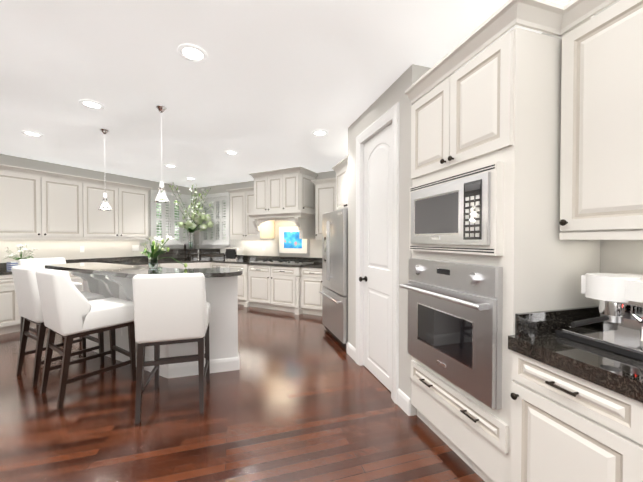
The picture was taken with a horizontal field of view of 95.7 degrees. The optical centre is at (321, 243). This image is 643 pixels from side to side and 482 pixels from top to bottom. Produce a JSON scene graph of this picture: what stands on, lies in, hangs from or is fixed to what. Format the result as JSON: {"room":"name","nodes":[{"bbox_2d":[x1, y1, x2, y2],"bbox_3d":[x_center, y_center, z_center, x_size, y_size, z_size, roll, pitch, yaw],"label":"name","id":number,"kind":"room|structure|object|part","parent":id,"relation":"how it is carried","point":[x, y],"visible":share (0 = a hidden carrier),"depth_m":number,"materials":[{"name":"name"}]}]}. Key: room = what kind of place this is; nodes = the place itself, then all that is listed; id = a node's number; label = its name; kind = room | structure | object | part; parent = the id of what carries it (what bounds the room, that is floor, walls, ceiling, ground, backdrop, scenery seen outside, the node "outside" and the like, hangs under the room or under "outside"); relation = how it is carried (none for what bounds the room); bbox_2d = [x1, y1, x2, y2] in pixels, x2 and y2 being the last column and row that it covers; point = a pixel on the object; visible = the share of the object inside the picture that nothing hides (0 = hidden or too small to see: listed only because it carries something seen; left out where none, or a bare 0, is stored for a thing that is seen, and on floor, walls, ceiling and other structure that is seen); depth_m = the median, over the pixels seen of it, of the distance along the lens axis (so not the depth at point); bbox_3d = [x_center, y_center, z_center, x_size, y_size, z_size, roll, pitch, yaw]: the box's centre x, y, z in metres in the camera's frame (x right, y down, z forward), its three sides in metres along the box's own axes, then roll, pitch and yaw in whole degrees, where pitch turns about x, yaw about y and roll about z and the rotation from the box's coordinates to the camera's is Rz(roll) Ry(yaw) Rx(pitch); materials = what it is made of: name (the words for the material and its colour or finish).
{"room":"kitchen","nodes":[
{"label":"kitchen","id":0,"kind":"room"},
{"bbox_2d":[0,154,193,262],"bbox_3d":[-5.465,-0.040,4.048,0.150,2.740,8.750,0,1,29],"label":"wall","id":1,"kind":"structure","parent":0,"point":[68,249],"depth_m":5.50,"materials":[{"name":"grey paint"}]},
{"bbox_2d":[0,164,83,239],"bbox_3d":[-4.739,-0.644,4.845,0.346,1.094,1.140,0,1,29],"label":"upper cabinet","id":2,"kind":"object","parent":1,"relation":"attached to","point":[35,204],"depth_m":4.75,"materials":[{"name":"white paint"}]},
{"bbox_2d":[84,177,147,239],"bbox_3d":[-4.184,-0.658,5.864,0.346,1.094,1.180,0,1,29],"label":"upper cabinet","id":3,"kind":"object","parent":1,"relation":"attached to","point":[128,217],"depth_m":5.74,"materials":[{"name":"white paint"}]},
{"bbox_2d":[150,189,194,248],"bbox_3d":[-3.704,-0.567,7.210,0.210,1.365,1.170,0,1,29],"label":"window","id":4,"kind":"structure","parent":1,"relation":"attached to","point":[165,218],"depth_m":7.14,"materials":[{"name":"white glass"}]},
{"bbox_2d":[0,304,484,481],"bbox_3d":[-0.956,1.415,1.527,10.600,0.100,9.000,0,1,29],"label":"floor","id":5,"kind":"structure","parent":0,"point":[302,397],"depth_m":2.20,"materials":[{"name":"brown wood"}]},
{"bbox_2d":[0,274,20,334],"bbox_3d":[-4.909,0.889,4.271,0.616,0.876,0.550,0,1,29],"label":"base cabinet","id":6,"kind":"object","parent":5,"relation":"on","point":[10,319],"depth_m":4.26,"materials":[{"name":"white paint"}]},
{"bbox_2d":[29,322,35,327],"bbox_3d":[-4.646,0.883,4.754,0.616,0.876,0.550,0,1,29],"label":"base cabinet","id":7,"kind":"object","parent":5,"relation":"on","point":[32,325],"depth_m":4.53,"materials":[{"name":"white paint"}]},
{"bbox_2d":[18,257,82,340],"bbox_3d":[-3.752,0.770,4.043,0.626,1.120,0.500,0,1,29],"label":"bar stool","id":8,"kind":"object","parent":5,"relation":"on","point":[39,263],"visible":0.27,"depth_m":4.07,"materials":[{"name":"fabric"}]},
{"bbox_3d":[-3.752,0.477,4.039,0.626,0.535,0.500,0,1,29],"label":"seat","id":9,"kind":"part","parent":8,"relation":"part of","materials":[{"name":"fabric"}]},
{"bbox_2d":[12,266,104,386],"bbox_3d":[-2.774,0.783,3.096,0.500,1.120,0.626,0,1,31],"label":"bar stool","id":10,"kind":"object","parent":5,"relation":"on","point":[27,293],"visible":0.62,"depth_m":2.86,"materials":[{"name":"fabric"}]},
{"bbox_3d":[-2.774,0.491,3.092,0.500,0.535,0.626,0,1,31],"label":"seat","id":11,"kind":"part","parent":10,"relation":"part of","materials":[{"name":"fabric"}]},
{"bbox_2d":[69,271,82,283],"bbox_3d":[-4.383,0.876,5.237,0.616,0.876,0.550,0,1,29],"label":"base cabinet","id":12,"kind":"object","parent":5,"relation":"on","point":[73,278],"depth_m":4.96,"materials":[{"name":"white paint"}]},
{"bbox_2d":[36,269,135,409],"bbox_3d":[-2.180,0.788,2.728,0.500,1.120,0.626,1,1,34],"label":"bar stool","id":13,"kind":"object","parent":5,"relation":"on","point":[70,311],"visible":0.98,"depth_m":2.53,"materials":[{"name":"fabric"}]},
{"bbox_3d":[-2.180,0.496,2.724,0.500,0.535,0.626,1,1,34],"label":"seat","id":14,"kind":"part","parent":13,"relation":"part of","materials":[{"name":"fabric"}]},
{"bbox_2d":[71,272,239,377],"bbox_3d":[-1.903,0.822,3.556,2.259,1.030,1.272,0,1,29],"label":"kitchen island","id":15,"kind":"object","parent":5,"relation":"on","point":[222,296],"visible":0.4,"depth_m":3.07,"materials":[{"name":"white"}]},
{"bbox_2d":[45,262,242,277],"bbox_3d":[-1.972,0.364,3.565,2.692,0.195,1.353,0,1,29],"label":"island countertop","id":16,"kind":"structure","parent":15,"relation":"on","point":[121,270],"depth_m":3.06,"materials":[{"name":"black stone"}]},
{"bbox_2d":[139,234,186,267],"bbox_3d":[-1.784,0.080,3.215,0.542,0.381,0.446,0,1,29],"label":"vase","id":17,"kind":"object","parent":16,"relation":"on","point":[153,257],"visible":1,"depth_m":3.18,"materials":[{"name":"clear glass"}]},
{"bbox_2d":[132,273,209,423],"bbox_3d":[-1.251,0.791,2.521,0.500,1.120,0.626,0,1,-16],"label":"bar stool","id":18,"kind":"object","parent":5,"relation":"on","point":[171,308],"visible":1,"depth_m":2.26,"materials":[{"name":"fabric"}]},
{"bbox_3d":[-1.251,0.499,2.517,0.500,0.535,0.626,0,1,-16],"label":"seat","id":19,"kind":"part","parent":18,"relation":"part of","materials":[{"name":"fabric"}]},
{"bbox_2d":[160,262,211,268],"bbox_3d":[-3.107,0.854,6.817,1.346,0.876,1.346,0,1,29],"label":"base cabinet","id":20,"kind":"object","parent":5,"relation":"on","point":[203,264],"depth_m":6.38,"materials":[{"name":"white paint"}]},
{"bbox_2d":[0,248,321,274],"bbox_3d":[-2.609,0.308,4.688,4.252,0.275,4.597,0,1,29],"label":"countertop","id":21,"kind":"structure","parent":20,"relation":"on","point":[212,255],"depth_m":6.35,"materials":[{"name":"black stone"}]},
{"bbox_2d":[3,244,37,270],"bbox_3d":[-4.684,0.206,4.532,0.395,0.399,0.392,0,1,29],"label":"flower planter","id":22,"kind":"object","parent":21,"relation":"on","point":[10,265],"visible":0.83,"depth_m":4.47,"materials":[{"name":"white plastic"}]},
{"bbox_2d":[168,182,212,248],"bbox_3d":[-3.014,-0.638,6.877,0.806,1.554,0.982,0,1,29],"label":"flower vase","id":23,"kind":"object","parent":21,"relation":"on","point":[198,217],"visible":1,"depth_m":7.00,"materials":[{"name":"clear glass"}]},
{"bbox_2d":[184,244,199,259],"bbox_3d":[-3.040,0.194,6.751,0.242,0.367,0.376,0,1,29],"label":"faucet","id":24,"kind":"object","parent":21,"relation":"on","point":[198,258],"visible":1,"depth_m":6.74,"materials":[{"name":"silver metal"}]},
{"bbox_2d":[225,247,242,259],"bbox_3d":[-2.018,0.234,6.710,0.360,0.283,0.205,0,1,29],"label":"radio","id":25,"kind":"object","parent":21,"relation":"on","point":[233,253],"visible":0.89,"depth_m":6.62,"materials":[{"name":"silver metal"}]},
{"bbox_2d":[251,258,313,264],"bbox_3d":[-0.814,0.359,5.933,1.240,0.058,0.460,0,1,29],"label":"cooktop","id":26,"kind":"object","parent":21,"relation":"in","point":[285,261],"visible":1,"depth_m":5.82,"materials":[{"name":"silver metal"}]},
{"bbox_2d":[212,262,227,267],"bbox_3d":[-2.111,0.856,6.690,0.525,0.876,0.616,0,1,29],"label":"base cabinet","id":27,"kind":"object","parent":5,"relation":"on","point":[214,265],"depth_m":6.41,"materials":[{"name":"white paint"}]},
{"bbox_2d":[228,263,247,305],"bbox_3d":[-1.650,0.859,6.439,0.525,0.876,0.616,0,1,29],"label":"base cabinet","id":28,"kind":"object","parent":5,"relation":"on","point":[242,279],"depth_m":6.09,"materials":[{"name":"white paint"}]},
{"bbox_2d":[248,265,271,308],"bbox_3d":[-1.091,0.864,6.111,0.580,0.876,0.656,0,1,29],"label":"base cabinet","id":29,"kind":"object","parent":5,"relation":"on","point":[259,276],"depth_m":5.82,"materials":[{"name":"white paint"}]},
{"bbox_2d":[272,266,299,313],"bbox_3d":[-0.582,0.868,5.834,0.580,0.876,0.656,0,1,29],"label":"base cabinet","id":30,"kind":"object","parent":5,"relation":"on","point":[295,290],"depth_m":5.52,"materials":[{"name":"white paint"}]},
{"bbox_2d":[300,267,322,315],"bbox_3d":[-0.018,0.872,5.550,0.501,0.876,0.616,0,1,29],"label":"base cabinet","id":31,"kind":"object","parent":5,"relation":"on","point":[310,278],"depth_m":5.30,"materials":[{"name":"white paint"}]},
{"bbox_2d":[319,207,347,348],"bbox_3d":[0.467,0.439,4.094,0.818,1.780,0.910,0,1,-16],"label":"fridge","id":32,"kind":"object","parent":5,"relation":"on","point":[334,292],"visible":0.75,"depth_m":3.84,"materials":[{"name":"silver metal"}]},
{"bbox_2d":[325,156,347,329],"bbox_3d":[0.549,0.073,4.161,0.780,2.510,1.028,0,1,-16],"label":"surround","id":33,"kind":"object","parent":5,"relation":"on","point":[340,168],"visible":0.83,"depth_m":4.24,"materials":[{"name":"white paint"}]},
{"bbox_2d":[405,0,599,481],"bbox_3d":[1.097,0.100,1.892,0.684,2.520,0.931,0,1,-16],"label":"tall cabinet","id":34,"kind":"object","parent":5,"relation":"on","point":[499,100],"visible":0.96,"depth_m":1.51,"materials":[{"name":"white paint"}]},
{"bbox_2d":[399,258,502,409],"bbox_3d":[0.753,0.482,1.845,0.140,0.731,0.770,0,1,-16],"label":"wall oven","id":35,"kind":"object","parent":34,"relation":"in","point":[455,323],"visible":1,"depth_m":1.70,"materials":[{"name":"silver metal"}]},
{"bbox_2d":[409,161,503,255],"bbox_3d":[0.789,-0.182,1.847,0.066,0.477,0.770,0,1,-16],"label":"microwave","id":36,"kind":"object","parent":34,"relation":"in","point":[461,212],"visible":1,"depth_m":1.69,"materials":[{"name":"silver metal"}]},
{"bbox_2d":[508,346,642,481],"bbox_3d":[1.303,0.931,1.287,0.636,0.875,0.500,0,1,-16],"label":"base cabinet","id":37,"kind":"object","parent":5,"relation":"on","point":[576,411],"depth_m":1.18,"materials":[{"name":"white paint"}]},
{"bbox_2d":[508,330,642,397],"bbox_3d":[1.577,0.486,0.327,0.651,0.040,2.486,0,1,-16],"label":"countertop","id":38,"kind":"structure","parent":37,"relation":"on","point":[625,372],"depth_m":1.17,"materials":[{"name":"black stone"}]},
{"bbox_2d":[556,273,642,360],"bbox_3d":[1.349,0.297,1.224,0.477,0.310,0.780,0,1,-16],"label":"espresso machine","id":39,"kind":"object","parent":38,"relation":"on","point":[619,297],"visible":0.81,"depth_m":1.27,"materials":[{"name":"silver metal"}]},
{"bbox_2d":[194,171,335,257],"bbox_3d":[-0.839,-0.073,6.425,5.700,2.740,0.150,0,1,29],"label":"wall","id":40,"kind":"structure","parent":0,"point":[252,247],"depth_m":6.70,"materials":[{"name":"grey paint"}]},
{"bbox_2d":[197,192,230,247],"bbox_3d":[-2.689,-0.569,7.391,1.130,1.365,0.210,0,1,29],"label":"window","id":41,"kind":"structure","parent":40,"relation":"attached to","point":[217,235],"depth_m":7.32,"materials":[{"name":"white"}]},
{"bbox_2d":[228,188,271,239],"bbox_3d":[-1.586,-0.667,6.536,0.933,1.094,0.346,0,1,29],"label":"upper cabinet","id":42,"kind":"object","parent":40,"relation":"attached to","point":[242,227],"depth_m":6.43,"materials":[{"name":"white paint"}]},
{"bbox_2d":[247,166,317,238],"bbox_3d":[-0.773,-0.756,5.893,1.306,1.320,0.696,0,1,29],"label":"range hood","id":43,"kind":"object","parent":40,"relation":"attached to","point":[286,194],"visible":0.98,"depth_m":5.64,"materials":[{"name":"white paint"}]},
{"bbox_2d":[278,225,309,255],"bbox_3d":[-0.604,-0.075,6.188,0.800,0.650,0.032,0,1,29],"label":"art","id":44,"kind":"object","parent":40,"relation":"attached to","point":[290,242],"visible":0.86,"depth_m":6.19,"materials":[{"name":"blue paper"}]},
{"bbox_2d":[316,177,335,239],"bbox_3d":[0.167,-0.654,5.582,0.466,1.094,0.346,0,1,29],"label":"upper cabinet","id":45,"kind":"object","parent":40,"relation":"attached to","point":[325,189],"depth_m":5.45,"materials":[{"name":"white paint"}]},
{"bbox_2d":[0,0,571,187],"bbox_3d":[-0.956,-1.425,1.487,10.600,0.100,9.000,0,1,29],"label":"ceiling","id":46,"kind":"structure","parent":0,"point":[268,85],"depth_m":2.40,"materials":[{"name":"white paint"}]},
{"bbox_2d":[21,131,42,136],"bbox_3d":[-3.692,-1.400,3.718,0.201,0.009,0.202,0,1,20],"label":"recessed light","id":47,"kind":"object","parent":46,"relation":"in","point":[31,133],"depth_m":3.71,"materials":[{"name":"white plastic"}]},
{"bbox_2d":[79,99,103,108],"bbox_3d":[-2.297,-1.389,2.913,0.202,0.009,0.201,0,1,2],"label":"recessed light","id":48,"kind":"object","parent":46,"relation":"in","point":[87,103],"depth_m":2.91,"materials":[{"name":"white plastic"}]},
{"bbox_2d":[98,128,111,210],"bbox_3d":[-2.672,-0.909,3.591,0.140,0.990,0.140,0,1,29],"label":"pendant light","id":49,"kind":"object","parent":46,"relation":"hanging from","point":[104,205],"visible":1,"depth_m":3.58,"materials":[{"name":"white glass"}]},
{"bbox_2d":[154,104,169,202],"bbox_3d":[-1.637,-0.910,2.982,0.140,0.970,0.140,0,1,29],"label":"pendant light","id":50,"kind":"object","parent":46,"relation":"hanging from","point":[161,197],"visible":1,"depth_m":2.97,"materials":[{"name":"white glass"}]},
{"bbox_2d":[177,44,207,62],"bbox_3d":[-0.934,-1.378,2.114,0.202,0.009,0.202,0,1,20],"label":"recessed light","id":51,"kind":"object","parent":46,"relation":"in","point":[192,53],"depth_m":2.11,"materials":[{"name":"white plastic"}]},
{"bbox_2d":[225,151,238,154],"bbox_3d":[-1.395,-1.412,4.528,0.202,0.009,0.201,0,1,2],"label":"recessed light","id":52,"kind":"object","parent":46,"relation":"in","point":[227,152],"depth_m":4.52,"materials":[{"name":"white plastic"}]},
{"bbox_2d":[312,130,327,135],"bbox_3d":[-0.019,-1.400,3.688,0.201,0.009,0.201,0,1,20],"label":"recessed light","id":53,"kind":"object","parent":46,"relation":"in","point":[316,132],"depth_m":3.67,"materials":[{"name":"white plastic"}]},
{"bbox_2d":[348,64,427,415],"bbox_3d":[0.569,-0.025,2.927,0.120,2.740,1.343,0,1,-16],"label":"wall","id":54,"kind":"structure","parent":0,"point":[393,94],"depth_m":2.41,"materials":[{"name":"grey paint"}]},
{"bbox_2d":[346,102,410,415],"bbox_3d":[0.541,0.083,2.921,0.175,2.525,1.337,0,1,-16],"label":"door","id":55,"kind":"structure","parent":54,"relation":"attached to","point":[375,352],"depth_m":2.83,"materials":[{"name":"white wood"}]},
{"bbox_2d":[428,67,454,92],"bbox_3d":[1.053,-0.018,2.432,0.470,2.740,0.120,0,1,-16],"label":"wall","id":56,"kind":"structure","parent":0,"point":[428,67],"depth_m":2.32,"materials":[{"name":"grey paint"}]},
{"bbox_2d":[541,0,642,274],"bbox_3d":[1.660,-0.008,1.734,0.300,2.740,7.150,0,1,-16],"label":"wall","id":57,"kind":"structure","parent":0,"point":[620,256],"depth_m":1.52,"materials":[{"name":"grey paint"}]},
{"bbox_2d":[516,306,599,333],"bbox_3d":[1.250,0.398,1.514,0.606,0.105,0.020,0,1,-16],"label":"backsplash","id":58,"kind":"structure","parent":57,"relation":"attached to","point":[539,322],"depth_m":1.48,"materials":[{"name":"black stone"}]},
{"bbox_2d":[559,0,642,239],"bbox_3d":[1.634,-0.575,0.572,0.394,1.135,2.018,0,1,-16],"label":"upper cabinet","id":59,"kind":"object","parent":57,"relation":"attached to","point":[601,179],"visible":0.98,"depth_m":1.31,"materials":[{"name":"white paint"}]},
{"bbox_3d":[-0.890,-0.004,1.471,10.350,2.740,8.900,0,1,29],"label":"wall","id":60,"kind":"structure","parent":0,"visible":0},
{"bbox_2d":[132,245,138,250],"bbox_3d":[-4.091,0.097,6.405,0.005,0.120,0.140,0,1,29],"label":"electrical outlet","id":61,"kind":"object","parent":60,"relation":"attached to","point":[135,247],"depth_m":6.40,"materials":[{"name":"white plastic"}]}
]}

